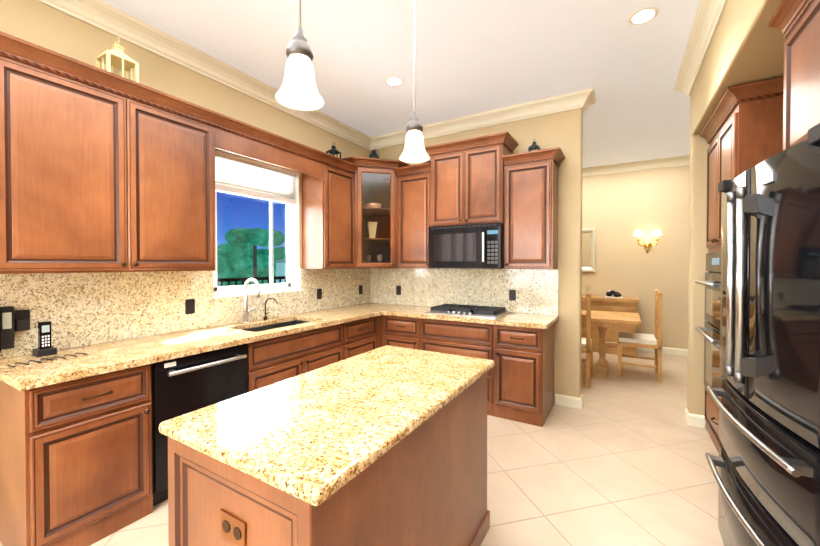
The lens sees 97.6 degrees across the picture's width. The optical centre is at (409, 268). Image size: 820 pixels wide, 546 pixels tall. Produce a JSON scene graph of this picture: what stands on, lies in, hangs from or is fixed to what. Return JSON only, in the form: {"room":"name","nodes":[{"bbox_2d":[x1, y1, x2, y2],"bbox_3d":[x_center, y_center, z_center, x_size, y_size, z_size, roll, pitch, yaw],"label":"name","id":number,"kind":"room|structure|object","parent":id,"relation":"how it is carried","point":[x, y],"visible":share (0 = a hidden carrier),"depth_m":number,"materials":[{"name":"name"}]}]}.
{"room":"kitchen","nodes":[
{"label":"kitchen","id":0,"kind":"room"},
{"bbox_2d":[0,0,369,268],"bbox_3d":[-1.474,-0.158,3.466,0.160,3.100,9.950,0,1,31],"label":"wall","id":1,"kind":"structure","parent":0,"point":[36,22],"depth_m":2.68,"materials":[{"name":"paint"}]},
{"bbox_2d":[0,31,219,273],"bbox_3d":[-1.861,-0.564,2.284,0.371,1.170,1.130,0,1,31],"label":"upper cabinet","id":2,"kind":"object","parent":1,"relation":"attached to","point":[101,170],"visible":1,"depth_m":2.08,"materials":[{"name":"brown wood"}]},
{"bbox_2d":[95,37,138,82],"bbox_3d":[-1.877,-1.316,2.302,0.168,0.334,0.168,0,1,31],"label":"lantern","id":3,"kind":"object","parent":2,"relation":"on","point":[116,57],"visible":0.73,"depth_m":2.28,"materials":[{"name":"beige metal"}]},
{"bbox_2d":[0,268,369,358],"bbox_3d":[-1.424,0.243,3.375,0.020,0.469,3.436,0,1,31],"label":"backsplash","id":4,"kind":"structure","parent":1,"relation":"attached to","point":[80,309],"depth_m":2.52,"materials":[{"name":"stone"}]},
{"bbox_2d":[0,306,13,352],"bbox_3d":[-2.221,0.325,1.936,0.075,0.250,0.115,0,1,31],"label":"phone","id":5,"kind":"object","parent":4,"relation":"attached to","point":[6,327],"visible":0.96,"depth_m":1.96,"materials":[{"name":"black plastic"}]},
{"bbox_2d":[14,310,29,330],"bbox_3d":[-2.204,0.294,2.033,0.006,0.116,0.072,0,1,31],"label":"electrical outlet plate","id":6,"kind":"object","parent":4,"relation":"attached to","point":[18,314],"depth_m":2.03,"materials":[{"name":"black plastic"}]},
{"bbox_2d":[7,318,87,366],"bbox_3d":[-2.043,0.390,1.991,0.314,0.211,0.305,0,1,31],"label":"charger","id":7,"kind":"object","parent":6,"relation":"attached to","point":[23,323],"visible":0.94,"depth_m":2.00,"materials":[{"name":"black"}]},
{"bbox_2d":[185,299,194,313],"bbox_3d":[-1.732,0.299,2.828,0.006,0.116,0.072,0,1,31],"label":"electrical outlet plate","id":8,"kind":"object","parent":4,"relation":"attached to","point":[189,308],"depth_m":2.82,"materials":[{"name":"black plastic"}]},
{"bbox_2d":[317,289,321,298],"bbox_3d":[-1.018,0.285,4.033,0.006,0.116,0.072,0,1,31],"label":"electrical outlet plate","id":9,"kind":"object","parent":4,"relation":"attached to","point":[319,291],"depth_m":4.03,"materials":[{"name":"black plastic"}]},
{"bbox_2d":[359,285,362,293],"bbox_3d":[-0.641,0.277,4.669,0.006,0.116,0.072,0,1,31],"label":"electrical outlet plate","id":10,"kind":"object","parent":4,"relation":"attached to","point":[360,286],"depth_m":4.66,"materials":[{"name":"black plastic"}]},
{"bbox_2d":[37,0,376,149],"bbox_3d":[-2.171,-1.628,2.007,0.110,0.125,6.560,0,1,31],"label":"crown molding","id":11,"kind":"structure","parent":1,"relation":"attached to","point":[104,16],"depth_m":2.76,"materials":[{"name":"beige paint"}]},
{"bbox_2d":[213,149,298,296],"bbox_3d":[-1.486,-0.384,3.442,0.161,1.251,0.942,0,1,31],"label":"window","id":12,"kind":"structure","parent":1,"relation":"in","point":[292,248],"depth_m":3.63,"materials":[{"name":"white plastic"}]},
{"bbox_2d":[215,151,296,204],"bbox_3d":[-1.451,-0.837,3.415,0.050,0.329,0.910,0,1,31],"label":"window blind","id":13,"kind":"object","parent":12,"relation":"attached to","point":[241,176],"visible":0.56,"depth_m":3.36,"materials":[{"name":"white fabric"}]},
{"bbox_2d":[214,290,299,299],"bbox_3d":[-1.438,0.250,3.421,0.092,0.024,0.936,0,1,31],"label":"window sill","id":14,"kind":"structure","parent":1,"relation":"attached to","point":[253,295],"depth_m":3.33,"materials":[{"name":"paint"}]},
{"bbox_2d":[215,114,326,177],"bbox_3d":[-1.285,-1.041,3.250,0.371,0.240,1.128,0,1,31],"label":"valance","id":15,"kind":"object","parent":1,"relation":"attached to","point":[235,136],"visible":0.85,"depth_m":3.07,"materials":[{"name":"brown wood"}]},
{"bbox_2d":[302,154,358,268],"bbox_3d":[-0.867,-0.584,3.961,0.371,1.170,0.510,0,1,31],"label":"upper cabinet","id":16,"kind":"object","parent":1,"relation":"attached to","point":[328,220],"visible":0.96,"depth_m":3.80,"materials":[{"name":"brown wood"}]},
{"bbox_2d":[326,143,340,158],"bbox_3d":[-0.850,-1.285,3.995,0.117,0.232,0.117,0,1,31],"label":"lantern","id":17,"kind":"object","parent":16,"relation":"on","point":[333,151],"visible":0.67,"depth_m":3.98,"materials":[{"name":"grey metal"}]},
{"bbox_2d":[342,156,410,267],"bbox_3d":[-0.432,-0.635,4.361,0.711,1.263,0.754,0,1,31],"label":"upper cabinet","id":18,"kind":"object","parent":1,"relation":"attached to","point":[375,180],"visible":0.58,"depth_m":4.24,"materials":[{"name":"brown wood"}]},
{"bbox_2d":[365,203,381,262],"bbox_3d":[-0.451,-0.410,4.444,0.210,0.770,0.210,0,1,31],"label":"decor","id":19,"kind":"object","parent":18,"relation":"in","point":[372,228],"depth_m":4.39,"materials":[{"name":"beige ceramic"}]},
{"bbox_2d":[369,150,378,158],"bbox_3d":[-0.448,-1.377,4.477,0.162,0.218,0.127,0,1,31],"label":"lantern","id":20,"kind":"object","parent":18,"relation":"on","point":[374,154],"visible":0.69,"depth_m":4.44,"materials":[{"name":"grey metal"}]},
{"bbox_2d":[0,351,723,545],"bbox_3d":[1.305,1.436,1.838,6.700,0.050,9.950,0,1,31],"label":"floor","id":21,"kind":"structure","parent":0,"point":[615,460],"depth_m":2.44,"materials":[{"name":"tile"}]},
{"bbox_2d":[0,364,152,545],"bbox_3d":[-1.863,0.973,1.995,0.681,0.873,0.510,0,1,31],"label":"base cabinet","id":22,"kind":"object","parent":21,"relation":"on","point":[76,462],"visible":1,"depth_m":1.79,"materials":[{"name":"brown wood"}]},
{"bbox_2d":[152,344,247,505],"bbox_3d":[-1.544,0.969,2.451,0.668,0.866,0.586,0,1,31],"label":"dishwasher","id":23,"kind":"object","parent":21,"relation":"on","point":[184,385],"visible":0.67,"depth_m":2.20,"materials":[{"name":"black metal"}]},
{"bbox_2d":[247,324,342,391],"bbox_3d":[-1.164,0.959,3.174,0.680,0.873,1.031,0,1,31],"label":"base cabinet","id":24,"kind":"object","parent":21,"relation":"on","point":[270,361],"visible":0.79,"depth_m":2.92,"materials":[{"name":"brown wood"}]},
{"bbox_2d":[0,303,407,390],"bbox_3d":[-1.129,0.585,3.229,0.679,0.209,3.438,0,1,31],"label":"countertop","id":25,"kind":"structure","parent":24,"relation":"on","point":[102,358],"depth_m":2.26,"materials":[{"name":"stone"}]},
{"bbox_2d":[32,321,56,356],"bbox_3d":[-2.093,0.399,2.055,0.090,0.190,0.080,0,1,31],"label":"cordless phone","id":26,"kind":"object","parent":25,"relation":"on","point":[45,348],"visible":1,"depth_m":2.04,"materials":[{"name":"black plastic"}]},
{"bbox_2d":[242,278,259,322],"bbox_3d":[-1.368,0.282,3.159,0.216,0.397,0.116,0,1,31],"label":"faucet","id":27,"kind":"object","parent":25,"relation":"on","point":[246,312],"visible":1,"depth_m":3.16,"materials":[{"name":"silver metal"}]},
{"bbox_2d":[263,298,277,319],"bbox_3d":[-1.300,0.376,3.348,0.143,0.206,0.069,0,1,31],"label":"filter faucet","id":28,"kind":"object","parent":25,"relation":"on","point":[265,317],"visible":1,"depth_m":3.35,"materials":[{"name":"brown metal"}]},
{"bbox_2d":[168,373,489,545],"bbox_3d":[-0.188,0.978,1.565,0.679,0.873,1.297,0,1,31],"label":"kitchen island","id":29,"kind":"object","parent":21,"relation":"on","point":[424,483],"visible":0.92,"depth_m":1.15,"materials":[{"name":"brown wood"}]},
{"bbox_2d":[158,345,494,505],"bbox_3d":[-0.184,0.520,1.566,0.725,0.040,1.327,0,1,31],"label":"island countertop","id":30,"kind":"structure","parent":29,"relation":"on","point":[318,436],"depth_m":1.22,"materials":[{"name":"stone"}]},
{"bbox_2d":[342,316,376,359],"bbox_3d":[-0.759,0.951,3.857,0.681,0.873,0.548,0,1,31],"label":"base cabinet","id":31,"kind":"object","parent":21,"relation":"on","point":[359,336],"visible":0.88,"depth_m":3.66,"materials":[{"name":"brown wood"}]},
{"bbox_2d":[376,315,381,347],"bbox_3d":[-0.458,0.944,4.416,0.628,0.873,0.718,0,1,31],"label":"base cabinet","id":32,"kind":"object","parent":21,"relation":"on","point":[379,331],"depth_m":4.00,"materials":[{"name":"brown wood"}]},
{"bbox_2d":[382,315,383,345],"bbox_3d":[-0.149,0.946,4.291,0.028,0.873,0.618,0,1,31],"label":"base cabinet","id":33,"kind":"object","parent":21,"relation":"on","point":[382,330],"depth_m":4.02,"materials":[{"name":"brown wood"}]},
{"bbox_2d":[384,315,420,349],"bbox_3d":[0.053,0.947,4.141,0.468,0.873,0.671,0,1,31],"label":"base cabinet","id":34,"kind":"object","parent":21,"relation":"on","point":[403,332],"visible":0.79,"depth_m":3.87,"materials":[{"name":"brown wood"}]},
{"bbox_2d":[421,318,493,415],"bbox_3d":[0.595,0.951,3.820,0.788,0.873,0.671,0,1,31],"label":"base cabinet","id":35,"kind":"object","parent":21,"relation":"on","point":[469,339],"visible":0.23,"depth_m":3.51,"materials":[{"name":"brown wood"}]},
{"bbox_2d":[494,324,553,426],"bbox_3d":[1.123,0.955,3.507,0.436,0.873,0.671,0,1,31],"label":"base cabinet","id":36,"kind":"object","parent":21,"relation":"on","point":[524,375],"visible":1,"depth_m":3.26,"materials":[{"name":"brown wood"}]},
{"bbox_2d":[384,305,558,328],"bbox_3d":[0.612,0.494,3.805,1.708,0.040,0.670,0,1,31],"label":"countertop","id":37,"kind":"structure","parent":36,"relation":"on","point":[529,320],"depth_m":3.53,"materials":[{"name":"stone"}]},
{"bbox_2d":[425,304,508,317],"bbox_3d":[0.610,0.445,3.840,0.760,0.056,0.505,0,1,31],"label":"cooktop","id":38,"kind":"object","parent":37,"relation":"in","point":[472,311],"visible":1,"depth_m":3.73,"materials":[{"name":"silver metal"}]},
{"bbox_2d":[581,293,592,387],"bbox_3d":[1.986,0.828,4.452,0.500,1.105,0.470,0,1,31],"label":"dining chair","id":39,"kind":"object","parent":21,"relation":"on","point":[587,345],"visible":0.4,"depth_m":4.15,"materials":[{"name":"brown wood"}]},
{"bbox_2d":[581,295,638,355],"bbox_3d":[3.182,0.917,5.980,1.060,0.890,0.460,0,1,31],"label":"sideboard","id":40,"kind":"object","parent":21,"relation":"on","point":[623,304],"visible":0.35,"depth_m":5.71,"materials":[{"name":"brown wood"}]},
{"bbox_2d":[585,285,622,297],"bbox_3d":[3.201,0.377,5.938,0.550,0.189,0.200,0,1,31],"label":"decor","id":41,"kind":"object","parent":40,"relation":"on","point":[609,293],"visible":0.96,"depth_m":5.82,"materials":[{"name":"black plastic"}]},
{"bbox_2d":[582,310,640,378],"bbox_3d":[2.248,0.994,4.994,1.600,0.760,0.850,0,1,31],"label":"dining table","id":42,"kind":"object","parent":21,"relation":"on","point":[602,321],"visible":0.52,"depth_m":4.61,"materials":[{"name":"brown wood"}]},
{"bbox_2d":[617,289,662,381],"bbox_3d":[2.974,0.825,4.660,0.470,1.105,0.500,0,1,31],"label":"dining chair","id":43,"kind":"object","parent":21,"relation":"on","point":[651,341],"visible":1,"depth_m":4.51,"materials":[{"name":"brown wood"}]},
{"bbox_2d":[694,77,783,452],"bbox_3d":[2.546,0.126,2.530,0.750,2.553,0.968,0,1,31],"label":"tall cabinet","id":44,"kind":"object","parent":21,"relation":"on","point":[741,132],"visible":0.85,"depth_m":2.53,"materials":[{"name":"brown wood"}]},
{"bbox_2d":[705,123,819,545],"bbox_3d":[1.696,0.489,1.289,0.856,1.833,0.930,0,1,26],"label":"fridge","id":45,"kind":"object","parent":21,"relation":"on","point":[767,460],"visible":1,"depth_m":1.28,"materials":[{"name":"black"}]},
{"bbox_2d":[101,0,699,167],"bbox_3d":[1.305,-1.714,1.801,6.700,0.050,9.950,0,1,31],"label":"ceiling","id":46,"kind":"structure","parent":0,"point":[475,56],"depth_m":2.85,"materials":[{"name":"white paint"}]},
{"bbox_2d":[276,0,323,109],"bbox_3d":[-0.378,-1.129,1.225,0.158,1.104,0.158,0,1,31],"label":"pendant light","id":47,"kind":"object","parent":46,"relation":"hanging from","point":[298,90],"visible":1,"depth_m":1.20,"materials":[{"name":"white glass"}]},
{"bbox_2d":[385,76,403,85],"bbox_3d":[-0.144,-1.703,3.264,0.168,0.006,0.168,0,1,22],"label":"recessed light","id":48,"kind":"object","parent":46,"relation":"in","point":[393,80],"depth_m":3.26,"materials":[{"name":"beige paint"}]},
{"bbox_2d":[400,0,428,162],"bbox_3d":[0.024,-1.137,1.902,0.158,1.104,0.158,0,1,31],"label":"pendant light","id":49,"kind":"object","parent":46,"relation":"hanging from","point":[414,151],"visible":1,"depth_m":1.88,"materials":[{"name":"white glass"}]},
{"bbox_2d":[629,7,658,24],"bbox_3d":[1.567,-1.693,2.409,0.168,0.006,0.168,0,1,22],"label":"recessed light","id":50,"kind":"object","parent":46,"relation":"in","point":[643,15],"depth_m":2.40,"materials":[{"name":"beige paint"}]},
{"bbox_2d":[370,108,582,402],"bbox_3d":[0.605,-0.168,4.268,2.600,3.100,0.130,0,1,31],"label":"wall","id":51,"kind":"structure","parent":0,"point":[563,130],"depth_m":3.62,"materials":[{"name":"paint"}]},
{"bbox_2d":[394,162,432,268],"bbox_3d":[0.114,-0.589,4.255,0.468,1.173,0.381,0,1,31],"label":"upper cabinet","id":52,"kind":"object","parent":51,"relation":"attached to","point":[413,203],"visible":0.81,"depth_m":4.13,"materials":[{"name":"brown wood"}]},
{"bbox_2d":[370,268,558,314],"bbox_3d":[0.488,0.233,4.253,2.372,0.469,0.020,0,1,31],"label":"backsplash","id":53,"kind":"structure","parent":51,"relation":"attached to","point":[536,291],"depth_m":4.12,"materials":[{"name":"stone"}]},
{"bbox_2d":[396,286,400,294],"bbox_3d":[-0.147,0.278,4.613,0.072,0.116,0.006,0,1,31],"label":"electrical outlet plate","id":54,"kind":"object","parent":53,"relation":"attached to","point":[398,288],"depth_m":4.61,"materials":[{"name":"black plastic"}]},
{"bbox_2d":[509,290,515,300],"bbox_3d":[1.105,0.286,3.872,0.072,0.116,0.006,0,1,31],"label":"electrical outlet plate","id":55,"kind":"object","parent":53,"relation":"attached to","point":[512,293],"depth_m":3.87,"materials":[{"name":"black plastic"}]},
{"bbox_2d":[424,131,517,226],"bbox_3d":[0.651,-0.898,3.907,0.939,0.877,0.426,0,1,31],"label":"upper cabinet","id":56,"kind":"object","parent":51,"relation":"attached to","point":[467,181],"visible":1,"depth_m":3.74,"materials":[{"name":"brown wood"}]},
{"bbox_2d":[428,223,503,268],"bbox_3d":[0.640,-0.229,3.898,0.799,0.455,0.462,0,1,31],"label":"microwave","id":57,"kind":"object","parent":56,"relation":"attached to","point":[475,246],"visible":0.96,"depth_m":3.71,"materials":[{"name":"black metal"}]},
{"bbox_2d":[373,87,595,148],"bbox_3d":[0.646,-1.653,4.093,2.590,0.125,0.120,0,1,31],"label":"crown molding","id":58,"kind":"structure","parent":51,"relation":"attached to","point":[585,98],"depth_m":3.88,"materials":[{"name":"beige paint"}]},
{"bbox_2d":[502,147,565,268],"bbox_3d":[1.238,-0.556,3.589,0.533,1.123,0.381,0,1,31],"label":"upper cabinet","id":59,"kind":"object","parent":51,"relation":"attached to","point":[530,209],"visible":1,"depth_m":3.48,"materials":[{"name":"brown wood"}]},
{"bbox_2d":[528,139,539,151],"bbox_3d":[1.258,-1.214,3.630,0.097,0.192,0.097,0,1,31],"label":"lantern","id":60,"kind":"object","parent":59,"relation":"on","point":[533,146],"visible":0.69,"depth_m":3.61,"materials":[{"name":"grey metal"}]},
{"bbox_2d":[555,394,582,405],"bbox_3d":[0.643,1.329,4.333,2.616,0.105,0.042,0,1,31],"label":"baseboard","id":61,"kind":"structure","parent":51,"relation":"attached to","point":[577,401],"depth_m":3.61,"materials":[{"name":"beige paint"}]},
{"bbox_2d":[582,165,689,348],"bbox_3d":[3.777,-0.188,5.991,6.700,3.100,0.150,0,1,31],"label":"wall","id":62,"kind":"structure","parent":0,"point":[619,209],"depth_m":5.87,"materials":[{"name":"paint"}]},
{"bbox_2d":[582,228,595,271],"bbox_3d":[2.910,-0.323,6.389,0.700,0.760,0.045,0,1,31],"label":"mirror","id":63,"kind":"object","parent":62,"relation":"attached to","point":[588,248],"visible":0.36,"depth_m":6.27,"materials":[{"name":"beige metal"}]},
{"bbox_2d":[582,155,689,176],"bbox_3d":[3.754,-1.674,5.836,6.400,0.125,0.110,0,1,31],"label":"crown molding","id":64,"kind":"structure","parent":62,"relation":"attached to","point":[679,160],"depth_m":5.86,"materials":[{"name":"beige paint"}]},
{"bbox_2d":[634,230,661,253],"bbox_3d":[3.830,-0.426,5.782,0.390,0.380,0.158,0,1,31],"label":"sconce","id":65,"kind":"object","parent":62,"relation":"attached to","point":[646,244],"visible":1,"depth_m":5.80,"materials":[{"name":"gold metal"}]},
{"bbox_2d":[637,347,687,355],"bbox_3d":[3.778,1.310,5.912,6.400,0.105,0.016,0,1,31],"label":"baseboard","id":66,"kind":"structure","parent":62,"relation":"attached to","point":[665,350],"depth_m":5.70,"materials":[{"name":"beige paint"}]},
{"bbox_2d":[687,89,709,426],"bbox_3d":[3.824,-0.146,2.465,3.025,3.100,0.130,0,1,31],"label":"wall","id":67,"kind":"structure","parent":0,"point":[698,248],"depth_m":3.16,"materials":[{"name":"paint"}]},
{"bbox_2d":[684,408,704,424],"bbox_3d":[3.805,1.350,2.564,2.941,0.105,0.042,0,1,31],"label":"baseboard","id":68,"kind":"structure","parent":67,"relation":"attached to","point":[695,420],"depth_m":3.17,"materials":[{"name":"beige paint"}]},
{"bbox_2d":[674,0,727,95],"bbox_3d":[0.808,-1.610,0.434,0.110,0.125,6.890,0,1,31],"label":"crown molding","id":69,"kind":"structure","parent":67,"relation":"attached to","point":[708,15],"depth_m":2.58,"materials":[{"name":"beige paint"}]},
{"bbox_2d":[692,0,785,134],"bbox_3d":[1.147,-1.399,0.037,0.880,0.534,6.749,0,1,31],"label":"soffit","id":70,"kind":"structure","parent":0,"point":[746,46],"depth_m":2.06,"materials":[{"name":"paint"}]},
{"label":"outside","id":71,"kind":"structure","parent":0,"visible":0},
{"bbox_3d":[-17.174,1.372,13.516,36.800,0.200,22.000,0,1,31],"label":"ground","id":72,"kind":"structure","parent":71,"visible":0},
{"bbox_2d":[217,276,285,286],"bbox_3d":[-2.208,0.748,5.220,0.040,1.245,11.000,0,1,31],"label":"fence","id":73,"kind":"object","parent":72,"relation":"on","point":[220,280],"depth_m":5.02,"materials":[{"name":"metal"}]},
{"bbox_2d":[217,228,285,286],"bbox_3d":[-10.665,-0.436,12.179,7.461,3.447,38.078,0,1,31],"label":"trees","id":74,"kind":"object","parent":72,"relation":"on","point":[240,250],"depth_m":18.37,"materials":[{"name":"green plant"}]},
{"bbox_3d":[1.474,0.153,-0.138,0.120,2.564,6.749,0,1,31],"label":"wall","id":75,"kind":"structure","parent":0,"visible":0},
{"bbox_2d":[768,0,819,149],"bbox_3d":[1.728,-0.784,1.090,0.700,0.698,0.940,0,1,31],"label":"upper cabinet","id":76,"kind":"object","parent":75,"relation":"attached to","point":[796,23],"visible":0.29,"depth_m":1.49,"materials":[{"name":"brown wood"}]}
]}

